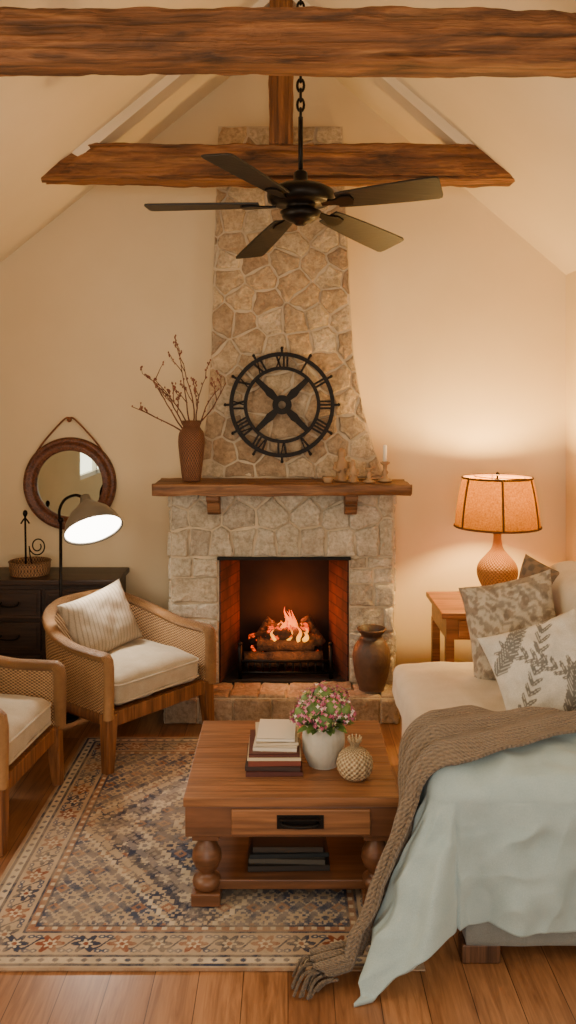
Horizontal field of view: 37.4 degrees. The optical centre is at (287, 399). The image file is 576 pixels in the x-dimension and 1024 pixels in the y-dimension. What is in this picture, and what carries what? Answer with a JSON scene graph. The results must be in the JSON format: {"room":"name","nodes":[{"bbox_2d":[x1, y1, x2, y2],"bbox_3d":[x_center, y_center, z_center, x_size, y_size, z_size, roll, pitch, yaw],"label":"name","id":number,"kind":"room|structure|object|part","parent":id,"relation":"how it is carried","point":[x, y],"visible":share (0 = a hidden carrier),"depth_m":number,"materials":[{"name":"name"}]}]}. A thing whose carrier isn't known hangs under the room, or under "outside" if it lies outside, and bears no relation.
{"room":"living room","nodes":[
{"label":"living room","id":0,"kind":"room"},
{"bbox_2d":[41,142,514,187],"bbox_3d":[-0.028,-1.275,4.622,2.619,0.214,0.197,0,0,0],"label":"ceiling beam","id":1,"kind":"structure","parent":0,"point":[119,164],"depth_m":4.55,"materials":[{"name":"brown wood"}]},
{"bbox_2d":[0,74,565,666],"bbox_3d":[-0.050,-0.245,5.250,3.700,3.990,0.100,0,0,0],"label":"wall","id":2,"kind":"structure","parent":0,"point":[459,325],"depth_m":5.20,"materials":[{"name":"paint"}]},
{"bbox_2d":[23,417,116,529],"bbox_3d":[-1.330,0.448,5.175,0.566,0.691,0.042,0,0,0],"label":"round wall mirror","id":3,"kind":"object","parent":2,"relation":"attached to","point":[61,468],"visible":0.91,"depth_m":5.18,"materials":[{"name":"brown wood"}]},
{"bbox_2d":[0,0,575,274],"bbox_3d":[-0.050,-1.520,1.750,3.700,1.680,7.100,0,0,0],"label":"ceiling","id":4,"kind":"structure","parent":0,"point":[526,125],"depth_m":4.28,"materials":[{"name":"paint"}]},
{"bbox_2d":[71,0,473,155],"bbox_3d":[-0.035,-1.748,4.620,2.250,0.985,0.140,0,0,0],"label":"trim","id":5,"kind":"structure","parent":4,"relation":"attached to","point":[145,104],"depth_m":4.55,"materials":[{"name":"paint"}]},
{"bbox_2d":[268,0,293,144],"bbox_3d":[-0.038,-1.768,4.620,0.141,0.795,0.166,0,0,0],"label":"post","id":6,"kind":"object","parent":4,"relation":"attached to","point":[281,98],"visible":0.47,"depth_m":4.54,"materials":[{"name":"brown wood"}]},
{"bbox_2d":[0,709,575,1023],"bbox_3d":[-0.050,1.800,1.700,3.700,0.100,7.200,0,0,0],"label":"floor","id":7,"kind":"structure","parent":0,"point":[529,984],"depth_m":2.52,"materials":[{"name":"brown wood"}]},
{"bbox_2d":[0,655,65,856],"bbox_3d":[-1.367,1.385,3.601,0.652,0.730,0.673,0,0,6],"label":"rattan armchair","id":8,"kind":"object","parent":7,"relation":"on","point":[32,691],"visible":1,"depth_m":3.73,"materials":[{"name":"wicker"}]},
{"bbox_2d":[0,694,50,761],"bbox_3d":[-1.324,1.384,3.597,0.500,0.181,0.512,0,0,6],"label":"seat cushion","id":9,"kind":"object","parent":8,"relation":"on","point":[29,718],"depth_m":3.60,"materials":[{"name":"fabric"}]},
{"bbox_3d":[-1.366,1.290,3.601,0.575,0.421,0.591,0,0,6],"label":"cane panel","id":10,"kind":"part","parent":8,"relation":"part of","materials":[{"name":"beige wicker"}]},
{"bbox_3d":[-1.371,1.505,3.602,0.595,0.070,0.619,0,0,6],"label":"seat rail","id":11,"kind":"part","parent":8,"relation":"part of","materials":[{"name":"brown wood"}]},
{"bbox_2d":[0,567,128,659],"bbox_3d":[-1.373,1.384,4.975,0.815,0.732,0.411,0,0,0],"label":"dresser","id":12,"kind":"object","parent":7,"relation":"on","point":[23,601],"visible":0.29,"depth_m":4.81,"materials":[{"name":"brown wood"}]},
{"bbox_2d":[8,556,51,577],"bbox_3d":[-1.508,0.977,4.970,0.246,0.080,0.246,0,0,0],"label":"wicker basket","id":13,"kind":"object","parent":12,"relation":"on","point":[41,566],"visible":0.99,"depth_m":4.89,"materials":[{"name":"brown wicker"}]},
{"bbox_2d":[20,510,44,563],"bbox_3d":[-1.495,0.821,4.950,0.162,0.363,0.100,0,0,0],"label":"ornament","id":14,"kind":"object","parent":13,"relation":"in","point":[25,513],"visible":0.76,"depth_m":4.95,"materials":[{"name":"black metal"}]},
{"bbox_2d":[58,494,122,723],"bbox_3d":[-1.137,1.127,4.552,0.519,1.245,0.304,0,0,30],"label":"floor lamp","id":15,"kind":"object","parent":7,"relation":"on","point":[91,521],"visible":0.91,"depth_m":4.47,"materials":[{"name":"black metal"}]},
{"bbox_2d":[65,515,120,542],"bbox_3d":[-1.031,0.677,4.496,0.280,0.188,0.261,0,0,0],"label":"diffuser","id":16,"kind":"object","parent":15,"relation":"attached to","point":[78,528],"depth_m":4.45,"materials":[{"name":"white plastic"}]},
{"bbox_2d":[42,579,215,774],"bbox_3d":[-0.878,1.364,4.438,0.719,0.772,0.746,0,0,40],"label":"rattan armchair","id":17,"kind":"object","parent":7,"relation":"on","point":[126,657],"visible":0.91,"depth_m":4.31,"materials":[{"name":"wicker"}]},
{"bbox_3d":[-0.886,1.290,4.445,0.666,0.421,0.708,0,0,40],"label":"cane panel","id":18,"kind":"part","parent":17,"relation":"part of","materials":[{"name":"brown wicker"}]},
{"bbox_2d":[57,579,142,652],"bbox_3d":[-0.977,1.160,4.442,0.202,0.365,0.481,0,0,31],"label":"pillow","id":19,"kind":"object","parent":17,"relation":"on","point":[103,620],"depth_m":4.39,"materials":[{"name":"fabric"}]},
{"bbox_3d":[-0.877,1.290,4.437,0.641,0.421,0.659,0,0,40],"label":"cane panel","id":20,"kind":"part","parent":17,"relation":"part of","materials":[{"name":"beige wicker"}]},
{"bbox_3d":[-0.880,1.505,4.440,0.661,0.070,0.688,0,0,40],"label":"seat rail","id":21,"kind":"part","parent":17,"relation":"part of","materials":[{"name":"brown wood"}]},
{"bbox_2d":[107,638,197,704],"bbox_3d":[-0.842,1.383,4.409,0.558,0.182,0.572,0,0,40],"label":"seat cushion","id":22,"kind":"object","parent":17,"relation":"on","point":[147,671],"depth_m":4.27,"materials":[{"name":"fabric"}]},
{"bbox_2d":[0,736,424,971],"bbox_3d":[-0.315,1.745,3.500,1.471,0.007,1.801,0,0,0],"label":"area rug","id":23,"kind":"object","parent":7,"relation":"on","point":[101,879],"visible":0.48,"depth_m":2.98,"materials":[{"name":"fabric"}]},
{"bbox_2d":[183,721,398,906],"bbox_3d":[0.012,1.548,3.234,0.740,0.383,0.731,0,0,0],"label":"coffee table","id":24,"kind":"object","parent":23,"relation":"on","point":[225,807],"visible":0.84,"depth_m":2.95,"materials":[{"name":"brown wood"}]},
{"bbox_2d":[245,719,302,776],"bbox_3d":[-0.052,1.298,3.190,0.210,0.118,0.264,0,0,0],"label":"book stack","id":25,"kind":"object","parent":24,"relation":"on","point":[274,748],"visible":0.99,"depth_m":3.10,"materials":[{"name":"paper"}]},
{"bbox_2d":[248,837,329,871],"bbox_3d":[0.000,1.625,3.110,0.296,0.078,0.229,0,0,0],"label":"magazine stack","id":26,"kind":"object","parent":24,"relation":"on","point":[265,854],"visible":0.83,"depth_m":3.01,"materials":[{"name":"paper"}]},
{"bbox_2d":[216,837,366,888],"bbox_3d":[0.012,1.683,3.250,0.620,0.035,0.600,0,0,0],"label":"shelf","id":27,"kind":"object","parent":24,"relation":"attached to","point":[348,870],"depth_m":2.99,"materials":[{"name":"brown wood"}]},
{"bbox_3d":[0.042,1.438,2.884,0.160,0.046,0.032,0,0,0],"label":"drawer pull","id":28,"kind":"part","parent":24,"relation":"part of","materials":[{"name":"black metal"}]},
{"bbox_3d":[0.044,1.441,2.909,0.475,0.086,0.022,0,0,0],"label":"drawer","id":29,"kind":"part","parent":24,"relation":"part of","materials":[{"name":"brown wood"}]},
{"bbox_2d":[289,680,356,769],"bbox_3d":[0.130,1.206,3.171,0.255,0.303,0.226,0,0,0],"label":"hydrangea","id":30,"kind":"object","parent":24,"relation":"on","point":[321,712],"visible":0.98,"depth_m":3.11,"materials":[{"name":"plant"}]},
{"bbox_2d":[336,734,372,781],"bbox_3d":[0.240,1.283,3.055,0.132,0.150,0.132,0,0,0],"label":"bud vase","id":31,"kind":"object","parent":24,"relation":"on","point":[354,763],"visible":1,"depth_m":3.02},
{"bbox_2d":[152,126,411,723],"bbox_3d":[-0.033,0.070,4.887,1.415,3.361,0.625,0,0,0],"label":"stone fireplace","id":32,"kind":"object","parent":7,"relation":"on","point":[244,545],"visible":0.76,"depth_m":4.98,"materials":[{"name":"stone"}]},
{"bbox_2d":[131,334,225,481],"bbox_3d":[-0.613,0.044,4.774,0.533,0.826,0.186,0,0,-7],"label":"vase","id":33,"kind":"object","parent":32,"relation":"on","point":[191,438],"visible":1,"depth_m":4.76,"materials":[{"name":"brown ceramic"}]},
{"bbox_2d":[224,346,339,462],"bbox_3d":[-0.035,0.028,4.957,0.680,0.682,0.066,0,0,0],"label":"wall clock","id":34,"kind":"object","parent":32,"relation":"attached to","point":[269,392],"visible":1,"depth_m":4.93,"materials":[{"name":"black metal"}]},
{"bbox_2d":[152,478,411,496],"bbox_3d":[-0.033,0.492,4.801,1.415,0.074,0.376,0,0,0],"label":"mantel shelf","id":35,"kind":"object","parent":32,"relation":"attached to","point":[170,487],"depth_m":4.62,"materials":[{"name":"brown wood"}]},
{"bbox_2d":[238,607,332,678],"bbox_3d":[-0.015,1.410,4.970,0.547,0.370,0.237,0,0,0],"label":"fire","id":36,"kind":"object","parent":32,"relation":"in","point":[291,643],"visible":1,"depth_m":4.93,"materials":[{"name":"orange wood"}]},
{"bbox_2d":[322,476,333,482],"bbox_3d":[0.221,0.441,4.700,0.068,0.032,0.068,0,0,0],"label":"bowl","id":37,"kind":"object","parent":32,"relation":"on","point":[327,479],"visible":1,"depth_m":4.68,"materials":[{"name":"brown wood"}]},
{"bbox_2d":[333,448,350,481],"bbox_3d":[0.305,0.364,4.796,0.109,0.185,0.095,0,0,0],"label":"figurine","id":38,"kind":"object","parent":32,"relation":"on","point":[341,466],"visible":0.93,"depth_m":4.77,"materials":[{"name":"beige ceramic"}]},
{"bbox_2d":[347,460,359,482],"bbox_3d":[0.361,0.394,4.717,0.074,0.126,0.065,0,0,0],"label":"figurine","id":39,"kind":"object","parent":32,"relation":"on","point":[353,473],"visible":1,"depth_m":4.70,"materials":[{"name":"beige ceramic"}]},
{"bbox_2d":[363,468,374,482],"bbox_3d":[0.450,0.417,4.720,0.068,0.080,0.068,0,0,0],"label":"candlestick","id":40,"kind":"object","parent":32,"relation":"on","point":[368,480],"visible":1,"depth_m":4.71,"materials":[{"name":"brown wood"}]},
{"bbox_2d":[353,624,390,692],"bbox_3d":[0.462,1.429,4.700,0.209,0.339,0.209,0,0,0],"label":"urn","id":41,"kind":"object","parent":32,"relation":"on","point":[371,652],"visible":1,"depth_m":4.63,"materials":[{"name":"brown ceramic"}]},
{"bbox_2d":[378,445,391,481],"bbox_3d":[0.545,0.354,4.780,0.080,0.205,0.080,0,0,0],"label":"candlestick","id":42,"kind":"object","parent":32,"relation":"on","point":[384,462],"visible":1,"depth_m":4.77,"materials":[{"name":"beige ceramic"}]},
{"bbox_2d":[383,445,386,460],"bbox_3d":[0.545,0.299,4.780,0.022,0.095,0.022,0,0,0],"label":"candle","id":43,"kind":"object","parent":42,"relation":"on","point":[384,446],"depth_m":4.77,"materials":[{"name":"wax"}]},
{"bbox_2d":[426,592,469,661],"bbox_3d":[1.107,1.440,4.758,0.585,0.620,0.523,0,0,0],"label":"side table","id":44,"kind":"object","parent":7,"relation":"on","point":[448,617],"visible":0.22,"depth_m":4.63,"materials":[{"name":"brown wood"}]},
{"bbox_3d":[1.105,1.220,4.519,0.390,0.090,0.043,0,0,0],"label":"drawer","id":45,"kind":"part","parent":44,"relation":"part of","materials":[{"name":"brown wood"}]},
{"bbox_2d":[453,472,541,585],"bbox_3d":[1.165,0.765,4.730,0.480,0.730,0.480,0,0,0],"label":"table lamp","id":46,"kind":"object","parent":44,"relation":"on","point":[498,504],"visible":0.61,"depth_m":4.57,"materials":[{"name":"ceramic"},{"name":"fabric"},{"name":"metal"}]},
{"bbox_3d":[1.209,0.570,4.730,0.275,0.340,0.318,0,0,0],"label":"stem","id":47,"kind":"part","parent":46,"relation":"part of","materials":[{"name":"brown metal"}]},
{"bbox_3d":[1.165,0.567,4.730,0.480,0.282,0.480,0,0,0],"label":"shade trim","id":48,"kind":"part","parent":46,"relation":"part of","materials":[{"name":"brown fabric"}]},
{"bbox_3d":[1.165,0.568,4.730,0.468,0.275,0.468,0,0,0],"label":"lamp shade","id":49,"kind":"part","parent":46,"relation":"part of","materials":[{"name":"beige fabric"}]},
{"bbox_2d":[392,561,575,963],"bbox_3d":[1.094,1.261,3.407,1.203,0.978,1.565,0,0,0],"label":"sofa","id":50,"kind":"object","parent":7,"relation":"on","point":[418,689],"visible":0.16,"depth_m":3.63,"materials":[{"name":"beige fabric"}]},
{"bbox_2d":[291,705,575,999],"bbox_3d":[0.611,1.410,2.875,1.404,0.671,0.371,0,0,-22],"label":"knit throw blanket","id":51,"kind":"object","parent":50,"relation":"on","point":[437,739],"visible":0.94,"depth_m":2.70,"materials":[{"name":"brown fabric"}]},
{"bbox_2d":[392,662,505,728],"bbox_3d":[0.900,1.343,3.738,0.813,0.206,0.767,0,0,0],"label":"seat cushion","id":52,"kind":"object","parent":50,"relation":"on","point":[418,689],"depth_m":3.71,"materials":[{"name":"beige fabric"}]},
{"bbox_2d":[354,733,575,1006],"bbox_3d":[0.745,1.435,2.795,1.118,0.628,0.698,0,0,0],"label":"duvet","id":53,"kind":"object","parent":50,"relation":"on","point":[492,840],"visible":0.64,"depth_m":2.60,"materials":[{"name":"fabric"}]},
{"bbox_2d":[459,569,555,679],"bbox_3d":[1.017,1.030,3.845,0.535,0.524,0.276,0,0,23],"label":"throw pillow","id":54,"kind":"object","parent":50,"relation":"on","point":[500,608],"visible":0.55,"depth_m":3.81,"materials":[{"name":"fabric"}]},
{"bbox_3d":[1.106,1.573,2.670,1.114,0.248,0.085,0,0,0],"label":"panel","id":55,"kind":"part","parent":50,"relation":"part of","materials":[{"name":"fabric"}]},
{"bbox_2d":[477,608,575,710],"bbox_3d":[1.028,1.091,3.399,0.486,0.481,0.279,0,0,0],"label":"throw pillow","id":56,"kind":"object","parent":50,"relation":"on","point":[535,665],"visible":0.8,"depth_m":3.35,"materials":[{"name":"fabric"}]},
{"bbox_2d":[519,554,559,615],"bbox_3d":[1.220,0.990,3.980,0.207,0.483,0.488,0,0,-36],"label":"throw pillow","id":57,"kind":"object","parent":50,"relation":"on","point":[530,566],"visible":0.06,"depth_m":4.04,"materials":[{"name":"fabric"}]},
{"bbox_2d":[550,561,575,615],"bbox_3d":[1.411,1.060,3.779,0.400,0.576,0.819,0,0,0],"label":"cushion","id":58,"kind":"object","parent":50,"relation":"on","point":[564,586],"depth_m":3.84,"materials":[{"name":"beige fabric"}]},
{"bbox_2d":[0,6,575,77],"bbox_3d":[-0.035,-1.217,2.901,2.569,0.198,0.185,0,0,0],"label":"ceiling beam","id":59,"kind":"structure","parent":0,"point":[309,41],"depth_m":2.82,"materials":[{"name":"brown wood"}]},
{"bbox_2d":[144,0,442,258],"bbox_3d":[0.013,-1.433,3.594,1.206,1.494,1.181,0,0,0],"label":"ceiling fan","id":60,"kind":"object","parent":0,"point":[300,199],"depth_m":3.45,"materials":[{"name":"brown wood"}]},
{"bbox_2d":[302,720,344,769],"bbox_3d":[0.132,1.281,3.170,0.161,0.154,0.160,0,0,0],"label":"pot","id":61,"kind":"object","parent":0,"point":[321,750],"depth_m":3.11,"materials":[{"name":"ceramic"}]},
{"bbox_2d":[566,271,575,560],"bbox_3d":[1.750,0.492,1.700,0.100,2.515,7.000,0,0,0],"label":"wall","id":62,"kind":"structure","parent":0,"point":[571,277],"depth_m":5.10,"materials":[{"name":"paint"}]}
]}

